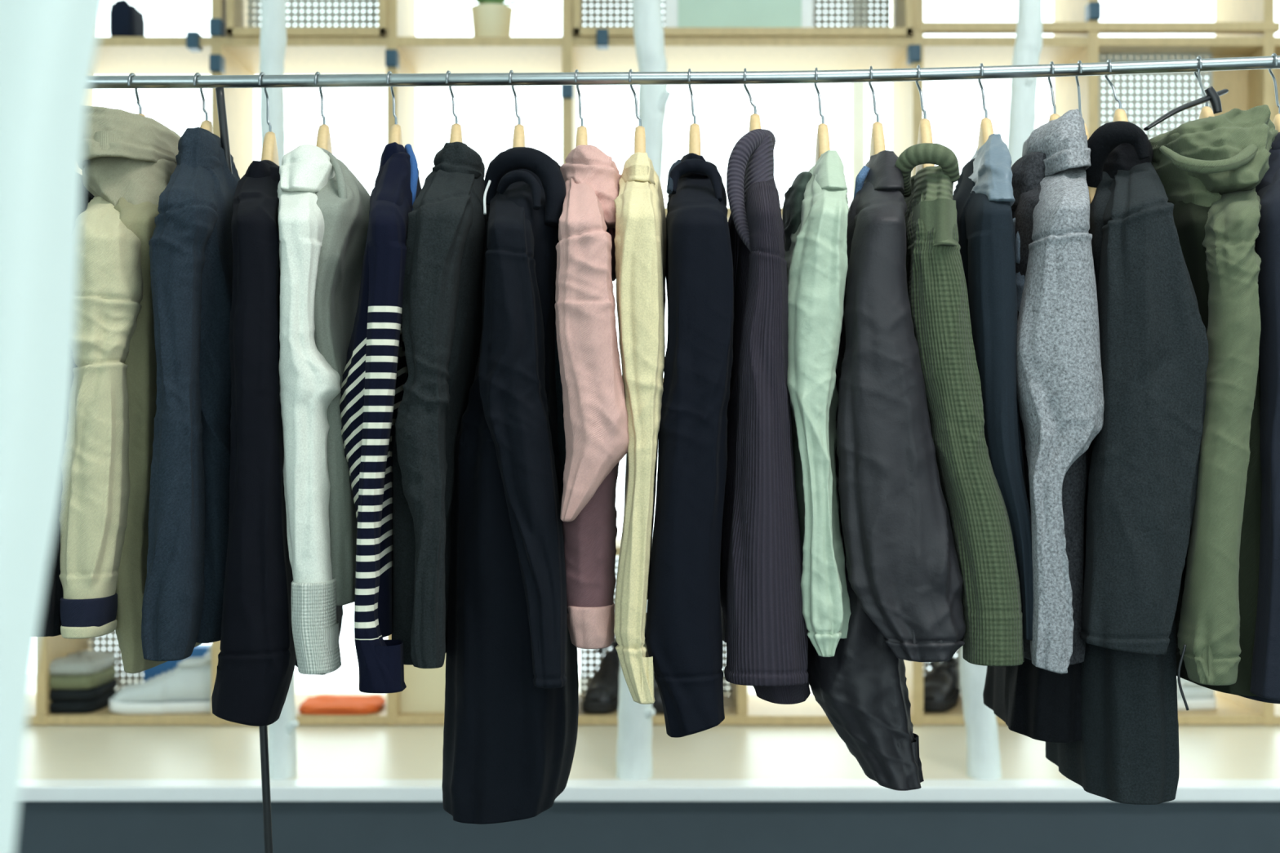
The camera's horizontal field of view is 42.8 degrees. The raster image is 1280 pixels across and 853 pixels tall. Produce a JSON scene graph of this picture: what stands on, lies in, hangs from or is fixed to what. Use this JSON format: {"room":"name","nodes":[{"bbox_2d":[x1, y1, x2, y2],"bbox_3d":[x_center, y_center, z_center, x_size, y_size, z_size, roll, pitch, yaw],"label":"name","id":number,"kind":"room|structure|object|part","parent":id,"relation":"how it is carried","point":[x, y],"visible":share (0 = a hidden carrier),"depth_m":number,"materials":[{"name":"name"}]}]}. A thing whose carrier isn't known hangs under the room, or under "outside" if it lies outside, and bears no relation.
{"room":"shop","nodes":[
{"label":"shop","id":0,"kind":"room"},
{"bbox_2d":[26,0,1279,725],"bbox_3d":[0.035,-0.312,3.998,3.740,2.032,0.344,0,0,0],"label":"shelving","id":1,"kind":"object","parent":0,"point":[1240,28],"depth_m":3.89,"materials":[{"name":"beige wood"}]},
{"bbox_2d":[109,0,145,36],"bbox_3d":[-1.237,-0.971,3.940,0.061,0.105,0.120,0,0,0],"label":"tote","id":2,"kind":"object","parent":1,"relation":"on","point":[126,20],"visible":0.73,"depth_m":3.88,"materials":[{"name":"black fabric"}]},
{"bbox_2d":[142,644,211,682],"bbox_3d":[-1.155,0.618,4.135,0.196,0.125,0.065,0,0,0],"label":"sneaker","id":3,"kind":"object","parent":1,"relation":"on","point":[200,651],"visible":0.02,"depth_m":4.11,"materials":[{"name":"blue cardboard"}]},
{"bbox_3d":[-1.155,0.571,4.135,0.196,0.030,0.065,0,0,0],"label":"box lid","id":4,"kind":"part","parent":3,"relation":"part of","materials":[{"name":"cardboard"}]},
{"bbox_2d":[203,645,211,657],"bbox_3d":[-1.087,0.602,4.030,0.271,0.158,0.097,0,0,0],"label":"sneaker","id":5,"kind":"object","parent":1,"relation":"on","point":[209,648],"visible":0.02,"depth_m":4.01,"materials":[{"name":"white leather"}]},
{"bbox_3d":[0.000,-1.900,1.260,7.200,0.100,6.920,0,0,0],"label":"ceiling","id":6,"kind":"structure","parent":0,"visible":0},
{"bbox_2d":[0,0,106,852],"bbox_3d":[-0.700,-0.365,0.679,1.200,2.970,0.052,0,0,0],"label":"curtain","id":7,"kind":"object","parent":6,"relation":"hanging from","point":[48,47],"visible":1,"depth_m":0.69,"materials":[{"name":"white fabric"}]},
{"bbox_3d":[0.000,1.175,1.260,7.200,0.050,6.920,0,0,0],"label":"floor","id":8,"kind":"structure","parent":0,"visible":0},
{"bbox_2d":[14,677,1279,852],"bbox_3d":[0.000,0.927,3.885,7.000,0.446,1.390,0,0,0],"label":"ledge","id":9,"kind":"object","parent":8,"relation":"on","point":[85,788],"visible":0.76,"depth_m":3.21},
{"bbox_2d":[48,649,117,713],"bbox_3d":[-1.360,0.616,3.960,0.145,0.128,0.200,0,0,0],"label":"folded clothes","id":10,"kind":"object","parent":9,"relation":"on","point":[82,682],"visible":0.92,"depth_m":3.87,"materials":[{"name":"fabric"}]},
{"bbox_2d":[109,656,211,714],"bbox_3d":[-1.129,0.614,3.904,0.271,0.132,0.097,0,0,0],"label":"sneaker","id":11,"kind":"object","parent":9,"relation":"on","point":[186,688],"visible":0.91,"depth_m":3.87,"materials":[{"name":"white leather"}]},
{"bbox_2d":[259,0,298,779],"bbox_3d":[-0.725,-0.570,3.309,0.082,2.559,0.107,0,0,0],"label":"post","id":12,"kind":"object","parent":9,"relation":"on","point":[282,734],"visible":0.34,"depth_m":3.27,"materials":[{"name":"paint"}]},
{"bbox_2d":[298,694,386,714],"bbox_3d":[-0.717,0.670,3.940,0.199,0.022,0.180,0,0,0],"label":"shirt","id":13,"kind":"object","parent":9,"relation":"on","point":[320,704],"visible":1,"depth_m":3.88,"materials":[{"name":"orange fabric"}]},
{"bbox_2d":[470,0,525,36],"bbox_3d":[-0.361,-1.010,3.976,0.165,0.181,0.158,0,0,0],"label":"potted plant","id":14,"kind":"object","parent":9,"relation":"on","point":[490,18],"visible":0.78,"depth_m":3.92,"materials":[{"name":"green plant"}]},
{"bbox_2d":[582,640,620,713],"bbox_3d":[-0.081,0.607,3.970,0.089,0.147,0.250,0,0,13],"label":"boot","id":15,"kind":"object","parent":9,"relation":"on","point":[601,695],"visible":0.75,"depth_m":3.91,"materials":[{"name":"leather"}]},
{"bbox_2d":[615,0,671,780],"bbox_3d":[0.001,-0.569,3.304,0.106,2.560,0.119,0,0,-10],"label":"post","id":16,"kind":"object","parent":9,"relation":"on","point":[634,758],"visible":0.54,"depth_m":3.26,"materials":[{"name":"paint"}]},
{"bbox_2d":[652,676,663,713],"bbox_3d":[0.071,0.632,3.980,0.098,0.097,0.271,0,0,16],"label":"boot","id":17,"kind":"object","parent":9,"relation":"on","point":[657,705],"visible":0.05,"depth_m":3.86,"materials":[{"name":"leather"}]},
{"bbox_2d":[664,0,813,26],"bbox_3d":[0.240,-1.084,3.968,0.361,0.330,0.024,0,0,0],"label":"framed print","id":18,"kind":"object","parent":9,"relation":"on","point":[677,13],"visible":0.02,"depth_m":3.96,"materials":[{"name":"white paint"}]},
{"bbox_2d":[923,657,959,711],"bbox_3d":[0.730,0.627,3.990,0.094,0.107,0.261,0,0,16],"label":"boot","id":19,"kind":"object","parent":9,"relation":"on","point":[941,693],"visible":0.87,"depth_m":3.93,"materials":[{"name":"leather"}]},
{"bbox_2d":[959,0,1042,779],"bbox_3d":[0.730,-0.569,3.307,0.169,2.561,0.104,0,0,0],"label":"post","id":20,"kind":"object","parent":9,"relation":"on","point":[983,752],"visible":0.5,"depth_m":3.27,"materials":[{"name":"paint"}]},
{"bbox_2d":[1176,677,1216,710],"bbox_3d":[1.279,0.636,3.940,0.229,0.090,0.081,0,0,-6],"label":"sneaker","id":21,"kind":"object","parent":9,"relation":"on","point":[1197,697],"visible":0.31,"depth_m":3.92,"materials":[{"name":"white leather"}]},
{"bbox_2d":[89,55,1279,852],"bbox_3d":[0.161,0.345,2.010,2.010,1.611,0.340,0,0,0],"label":"clothes rack","id":22,"kind":"object","parent":8,"relation":"on","point":[219,82],"visible":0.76,"depth_m":1.99,"materials":[{"name":"metal"}]},
{"bbox_2d":[127,72,145,116],"bbox_3d":[-0.614,-0.315,2.000,0.019,0.236,0.230,0,0,0],"label":"clothes hanger","id":23,"kind":"object","parent":22,"relation":"hanging from","point":[131,74],"visible":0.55,"depth_m":2.00,"materials":[{"name":"silver wood"}]},
{"bbox_2d":[58,105,201,673],"bbox_3d":[-0.614,-0.048,1.999,0.152,0.657,0.452,0,0,0],"label":"jacket","id":24,"kind":"object","parent":23,"relation":"hanging from","point":[129,159],"visible":0.59,"depth_m":1.81,"materials":[{"name":"fabric"}]},
{"bbox_2d":[193,72,213,133],"bbox_3d":[-0.534,-0.311,2.000,0.020,0.244,0.230,0,0,0],"label":"clothes hanger","id":25,"kind":"object","parent":22,"relation":"hanging from","point":[206,124],"visible":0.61,"depth_m":2.00,"materials":[{"name":"brown wood"}]},
{"bbox_2d":[141,127,239,661],"bbox_3d":[-0.504,-0.049,2.001,0.094,0.613,0.438,0,0,0],"label":"jacket","id":26,"kind":"object","parent":25,"relation":"hanging from","point":[190,244],"visible":0.73,"depth_m":1.80,"materials":[{"name":"fabric"}]},
{"bbox_3d":[-0.476,0.359,2.008,0.092,1.543,0.024,0,0,-26],"label":"leg","id":27,"kind":"part","parent":22,"relation":"part of","materials":[{"name":"black metal"}]},
{"bbox_2d":[257,71,279,165],"bbox_3d":[-0.455,-0.305,2.000,0.019,0.258,0.230,0,0,0],"label":"clothes hanger","id":28,"kind":"object","parent":22,"relation":"hanging from","point":[269,149],"visible":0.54,"depth_m":1.99,"materials":[{"name":"brown wood"}]},
{"bbox_2d":[211,160,343,726],"bbox_3d":[-0.434,0.004,1.998,0.093,0.654,0.440,0,0,0],"label":"coat","id":29,"kind":"object","parent":28,"relation":"hanging from","point":[257,660],"visible":0.61,"depth_m":1.79,"materials":[{"name":"black fabric"}]},
{"bbox_2d":[314,71,332,153],"bbox_3d":[-0.388,-0.310,2.000,0.017,0.250,0.230,0,0,0],"label":"clothes hanger","id":30,"kind":"object","parent":22,"relation":"hanging from","point":[323,139],"visible":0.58,"depth_m":1.99,"materials":[{"name":"brown wood"}]},
{"bbox_2d":[277,144,370,674],"bbox_3d":[-0.376,-0.034,1.999,0.117,0.609,0.447,0,0,0],"label":"jacket","id":31,"kind":"object","parent":30,"relation":"hanging from","point":[323,209],"visible":0.81,"depth_m":1.80,"materials":[{"name":"white fabric"}]},
{"bbox_2d":[279,144,346,198],"bbox_3d":[-0.382,-0.244,1.969,0.091,0.190,0.242,0,0,0],"label":"hood","id":32,"kind":"object","parent":31,"relation":"attached to","point":[307,171],"depth_m":1.88,"materials":[{"name":"white fabric"}]},
{"bbox_2d":[386,71,402,145],"bbox_3d":[-0.300,-0.310,2.000,0.017,0.251,0.230,0,0,0],"label":"clothes hanger","id":33,"kind":"object","parent":22,"relation":"hanging from","point":[395,135],"visible":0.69,"depth_m":1.99,"materials":[{"name":"brown wood"}]},
{"bbox_2d":[339,142,421,693],"bbox_3d":[-0.304,-0.024,1.949,0.096,0.629,0.358,0,0,0],"label":"striped sweater","id":34,"kind":"object","parent":33,"relation":"hanging from","point":[375,372],"visible":0.82,"depth_m":1.78,"materials":[{"name":"fabric"}]},
{"bbox_2d":[445,70,462,142],"bbox_3d":[-0.227,-0.311,2.000,0.019,0.250,0.230,0,0,0],"label":"clothes hanger","id":35,"kind":"object","parent":22,"relation":"hanging from","point":[455,131],"visible":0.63,"depth_m":1.99,"materials":[{"name":"brown wood"}]},
{"bbox_2d":[391,141,489,668],"bbox_3d":[-0.237,-0.033,1.998,0.116,0.610,0.442,0,0,-3],"label":"coat","id":36,"kind":"object","parent":35,"relation":"hanging from","point":[442,298],"visible":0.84,"depth_m":1.79,"materials":[{"name":"black fabric"}]},
{"bbox_2d":[508,70,525,147],"bbox_3d":[-0.150,-0.311,2.000,0.019,0.252,0.230,0,0,0],"label":"clothes hanger","id":37,"kind":"object","parent":22,"relation":"hanging from","point":[518,140],"visible":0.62,"depth_m":1.99,"materials":[{"name":"brown wood"}]},
{"bbox_2d":[441,146,578,824],"bbox_3d":[-0.153,0.058,1.998,0.158,0.796,0.443,0,0,2],"label":"coat","id":38,"kind":"object","parent":37,"relation":"hanging from","point":[511,716],"visible":0.92,"depth_m":1.85,"materials":[{"name":"black fabric"}]},
{"bbox_2d":[484,146,566,226],"bbox_3d":[-0.136,-0.280,1.976,0.102,0.121,0.247,0,0,0],"label":"hood","id":39,"kind":"object","parent":38,"relation":"attached to","point":[517,177],"depth_m":1.87,"materials":[{"name":"black fabric"}]},
{"bbox_2d":[574,69,587,146],"bbox_3d":[-0.072,-0.310,2.000,0.016,0.255,0.230,0,0,0],"label":"clothes hanger","id":40,"kind":"object","parent":22,"relation":"hanging from","point":[581,135],"visible":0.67,"depth_m":1.99,"materials":[{"name":"brown wood"}]},
{"bbox_2d":[554,144,629,648],"bbox_3d":[-0.055,-0.042,1.960,0.090,0.578,0.391,0,0,0],"label":"pink windbreaker","id":41,"kind":"object","parent":40,"relation":"hanging from","point":[593,419],"visible":0.93,"depth_m":1.78,"materials":[{"name":"fabric"}]},
{"bbox_2d":[628,68,645,153],"bbox_3d":[-0.003,-0.310,2.000,0.021,0.255,0.230,0,0,0],"label":"clothes hanger","id":42,"kind":"object","parent":22,"relation":"hanging from","point":[639,135],"visible":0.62,"depth_m":1.99,"materials":[{"name":"brown wood"}]},
{"bbox_2d":[613,151,666,704],"bbox_3d":[0.002,-0.012,2.001,0.061,0.633,0.436,0,0,0],"label":"jacket","id":43,"kind":"object","parent":42,"relation":"hanging from","point":[641,235],"visible":0.99,"depth_m":1.79,"materials":[{"name":"beige fabric"}]},
{"bbox_3d":[0.086,-0.438,2.000,1.860,0.052,0.016,0,0,0],"label":"rail","id":44,"kind":"part","parent":22,"relation":"part of","materials":[{"name":"metal"}]},
{"bbox_2d":[688,68,701,155],"bbox_3d":[0.066,-0.312,2.000,0.016,0.253,0.230,0,0,0],"label":"clothes hanger","id":45,"kind":"object","parent":22,"relation":"hanging from","point":[694,133],"visible":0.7,"depth_m":1.99,"materials":[{"name":"brown wood"}]},
{"bbox_2d":[644,152,733,737],"bbox_3d":[0.060,0.010,2.001,0.100,0.668,0.440,0,0,2],"label":"jacket","id":46,"kind":"object","parent":45,"relation":"hanging from","point":[683,632],"visible":1,"depth_m":1.79,"materials":[{"name":"fabric"}]},
{"bbox_2d":[743,67,760,131],"bbox_3d":[0.137,-0.318,2.000,0.022,0.241,0.230,0,0,0],"label":"clothes hanger","id":47,"kind":"object","parent":22,"relation":"hanging from","point":[754,123],"visible":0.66,"depth_m":1.99,"materials":[{"name":"brown wood"}]},
{"bbox_2d":[720,128,810,704],"bbox_3d":[0.148,-0.019,2.001,0.114,0.671,0.439,0,0,0],"label":"jacket","id":48,"kind":"object","parent":47,"relation":"hanging from","point":[765,632],"visible":0.92,"depth_m":1.79,"materials":[{"name":"fabric"}]},
{"bbox_2d":[813,67,830,163],"bbox_3d":[0.222,-0.312,2.000,0.018,0.254,0.230,0,0,0],"label":"clothes hanger","id":49,"kind":"object","parent":22,"relation":"hanging from","point":[823,144],"visible":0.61,"depth_m":1.99,"materials":[{"name":"brown wood"}]},
{"bbox_2d":[782,150,851,657],"bbox_3d":[0.210,-0.040,2.000,0.097,0.586,0.441,0,0,0],"label":"jacket","id":50,"kind":"object","parent":49,"relation":"hanging from","point":[815,206],"visible":0.89,"depth_m":1.79,"materials":[{"name":"fabric"}]},
{"bbox_2d":[782,171,812,251],"bbox_3d":[0.192,-0.245,2.009,0.035,0.129,0.150,0,0,0],"label":"hood","id":51,"kind":"object","parent":50,"relation":"attached to","point":[794,196],"depth_m":1.95,"materials":[{"name":"green fabric"}]},
{"bbox_2d":[868,66,885,158],"bbox_3d":[0.289,-0.314,2.000,0.018,0.254,0.230,0,0,0],"label":"clothes hanger","id":52,"kind":"object","parent":22,"relation":"hanging from","point":[877,145],"visible":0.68,"depth_m":1.99,"materials":[{"name":"brown wood"}]},
{"bbox_2d":[806,150,965,791],"bbox_3d":[0.275,0.043,2.000,0.165,0.743,0.443,0,0,-2],"label":"jacket","id":53,"kind":"object","parent":52,"relation":"hanging from","point":[904,580],"visible":0.89,"depth_m":1.79,"materials":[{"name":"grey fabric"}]},
{"bbox_2d":[915,64,934,174],"bbox_3d":[0.347,-0.317,2.000,0.018,0.251,0.230,0,0,0],"label":"clothes hanger","id":54,"kind":"object","parent":22,"relation":"hanging from","point":[925,135],"visible":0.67,"depth_m":1.99,"materials":[{"name":"brown wood"}]},
{"bbox_2d":[894,142,1024,666],"bbox_3d":[0.360,-0.032,1.998,0.130,0.590,0.443,0,0,-1],"label":"knit sweater","id":55,"kind":"object","parent":54,"relation":"hanging from","point":[937,290],"visible":0.76,"depth_m":1.79,"materials":[{"name":"green fabric"}]},
{"bbox_2d":[977,62,993,150],"bbox_3d":[0.423,-0.319,2.000,0.016,0.252,0.230,0,0,0],"label":"clothes hanger","id":56,"kind":"object","parent":22,"relation":"hanging from","point":[986,129],"visible":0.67,"depth_m":1.99,"materials":[{"name":"brown wood"}]},
{"bbox_2d":[952,133,1033,640],"bbox_3d":[0.420,-0.056,2.000,0.098,0.587,0.400,0,0,0],"label":"jacket","id":57,"kind":"object","parent":56,"relation":"hanging from","point":[990,249],"visible":0.6,"depth_m":1.81,"materials":[{"name":"fabric"}]},
{"bbox_2d":[1047,61,1059,120],"bbox_3d":[0.508,-0.322,2.000,0.014,0.250,0.230,0,0,0],"label":"clothes hanger","id":58,"kind":"object","parent":22,"relation":"hanging from","point":[1054,116],"visible":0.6,"depth_m":2.00,"materials":[{"name":"silver wood"}]},
{"bbox_2d":[1010,108,1104,674],"bbox_3d":[0.479,-0.052,1.999,0.117,0.649,0.437,0,0,0],"label":"hoodie","id":59,"kind":"object","parent":58,"relation":"hanging from","point":[1060,393],"visible":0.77,"depth_m":1.79,"materials":[{"name":"grey fabric"}]},
{"bbox_2d":[1075,60,1096,203],"bbox_3d":[0.540,-0.318,2.000,0.014,0.261,0.230,0,0,0],"label":"clothes hanger","id":60,"kind":"object","parent":22,"relation":"hanging from","point":[1092,190],"visible":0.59,"depth_m":1.99,"materials":[{"name":"silver wood"}]},
{"bbox_2d":[982,231,1088,742],"bbox_3d":[0.506,0.028,2.060,0.118,0.688,0.321,0,0,0],"label":"coat","id":61,"kind":"object","parent":60,"relation":"hanging from","point":[1035,703],"visible":0.13,"depth_m":1.91,"materials":[{"name":"fabric"}]},
{"bbox_2d":[1104,58,1128,121],"bbox_3d":[0.583,-0.327,2.000,0.024,0.246,0.230,0,0,0],"label":"clothes hanger","id":62,"kind":"object","parent":22,"relation":"hanging from","point":[1120,114],"visible":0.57,"depth_m":2.00,"materials":[{"name":"brown wood"}]},
{"bbox_2d":[1045,120,1208,804],"bbox_3d":[0.569,0.037,1.997,0.136,0.787,0.442,0,0,2],"label":"coat","id":63,"kind":"object","parent":62,"relation":"hanging from","point":[1144,460],"visible":0.84,"depth_m":1.80,"materials":[{"name":"black fabric"}]},
{"bbox_2d":[1085,120,1153,187],"bbox_3d":[0.572,-0.289,1.985,0.099,0.134,0.196,0,0,0],"label":"hood","id":64,"kind":"object","parent":63,"relation":"attached to","point":[1122,153],"depth_m":1.92,"materials":[{"name":"black fabric"}]},
{"bbox_2d":[1143,68,1228,130],"bbox_3d":[0.651,-0.393,1.936,0.046,0.097,0.141,0,0,44],"label":"hanger","id":65,"kind":"object","parent":22,"relation":"hanging from","point":[1213,96],"visible":1,"depth_m":1.94,"materials":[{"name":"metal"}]},
{"bbox_3d":[0.648,-0.376,1.933,0.138,0.063,0.015,0,0,-32],"label":"arm","id":66,"kind":"part","parent":65,"relation":"part of","materials":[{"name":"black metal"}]},
{"bbox_2d":[1193,55,1214,119],"bbox_3d":[0.691,-0.330,2.000,0.020,0.247,0.230,0,0,0],"label":"clothes hanger","id":67,"kind":"object","parent":22,"relation":"hanging from","point":[1206,112],"visible":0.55,"depth_m":1.99,"materials":[{"name":"brown wood"}]},
{"bbox_2d":[1149,104,1278,711],"bbox_3d":[0.678,-0.030,2.001,0.169,0.684,0.439,0,0,0],"label":"jacket","id":68,"kind":"object","parent":67,"relation":"hanging from","point":[1211,169],"visible":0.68,"depth_m":1.81,"materials":[{"name":"fabric"}]},
{"bbox_2d":[1149,104,1278,206],"bbox_3d":[0.681,-0.272,1.953,0.165,0.201,0.300,0,0,0],"label":"hood","id":69,"kind":"object","parent":68,"relation":"attached to","point":[1220,160],"depth_m":1.86,"materials":[{"name":"green fabric"}]},
{"bbox_2d":[1268,53,1279,132],"bbox_3d":[0.782,-0.327,2.000,0.018,0.260,0.230,0,0,0],"label":"clothes hanger","id":70,"kind":"object","parent":22,"relation":"hanging from","point":[1276,122],"visible":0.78,"depth_m":2.00,"materials":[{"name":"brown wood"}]},
{"bbox_2d":[1239,132,1279,703],"bbox_3d":[0.762,-0.021,1.999,0.149,0.676,0.441,0,0,0],"label":"jacket","id":71,"kind":"object","parent":70,"relation":"hanging from","point":[1265,669],"visible":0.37,"depth_m":1.81,"materials":[{"name":"fabric"}]},
{"bbox_2d":[1271,132,1279,150],"bbox_3d":[0.793,-0.328,1.996,0.082,0.064,0.144,0,0,0],"label":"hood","id":72,"kind":"object","parent":71,"relation":"attached to","point":[1275,145],"depth_m":1.95,"materials":[{"name":"fabric"}]},
{"bbox_3d":[0.000,0.950,4.670,7.200,0.400,0.100,0,0,0],"label":"wall","id":73,"kind":"structure","parent":0,"visible":0},
{"bbox_2d":[31,674,1177,677],"bbox_3d":[0.000,0.733,4.660,7.200,0.035,0.120,0,0,0],"label":"sill","id":74,"kind":"structure","parent":73,"relation":"on","point":[33,675],"depth_m":4.69,"materials":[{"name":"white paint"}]},
{"bbox_2d":[848,4,865,207],"bbox_3d":[0.620,-0.475,4.665,0.040,2.450,0.070,0,0,0],"label":"mullion","id":75,"kind":"object","parent":74,"relation":"on","point":[856,90],"visible":0.02,"depth_m":4.63,"materials":[{"name":"white paint"}]},
{"bbox_3d":[-0.717,-0.308,2.000,0.020,0.250,0.230,0,0,0],"label":"clothes hanger","id":76,"kind":"object","parent":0,"visible":0},
{"bbox_2d":[37,176,94,636],"bbox_3d":[-0.682,-0.044,1.998,0.103,0.550,0.440,0,0,0],"label":"overshirt","id":77,"kind":"object","parent":76,"relation":"hanging from","point":[50,624],"visible":0.06,"depth_m":1.80,"materials":[{"name":"fabric"}]}
]}

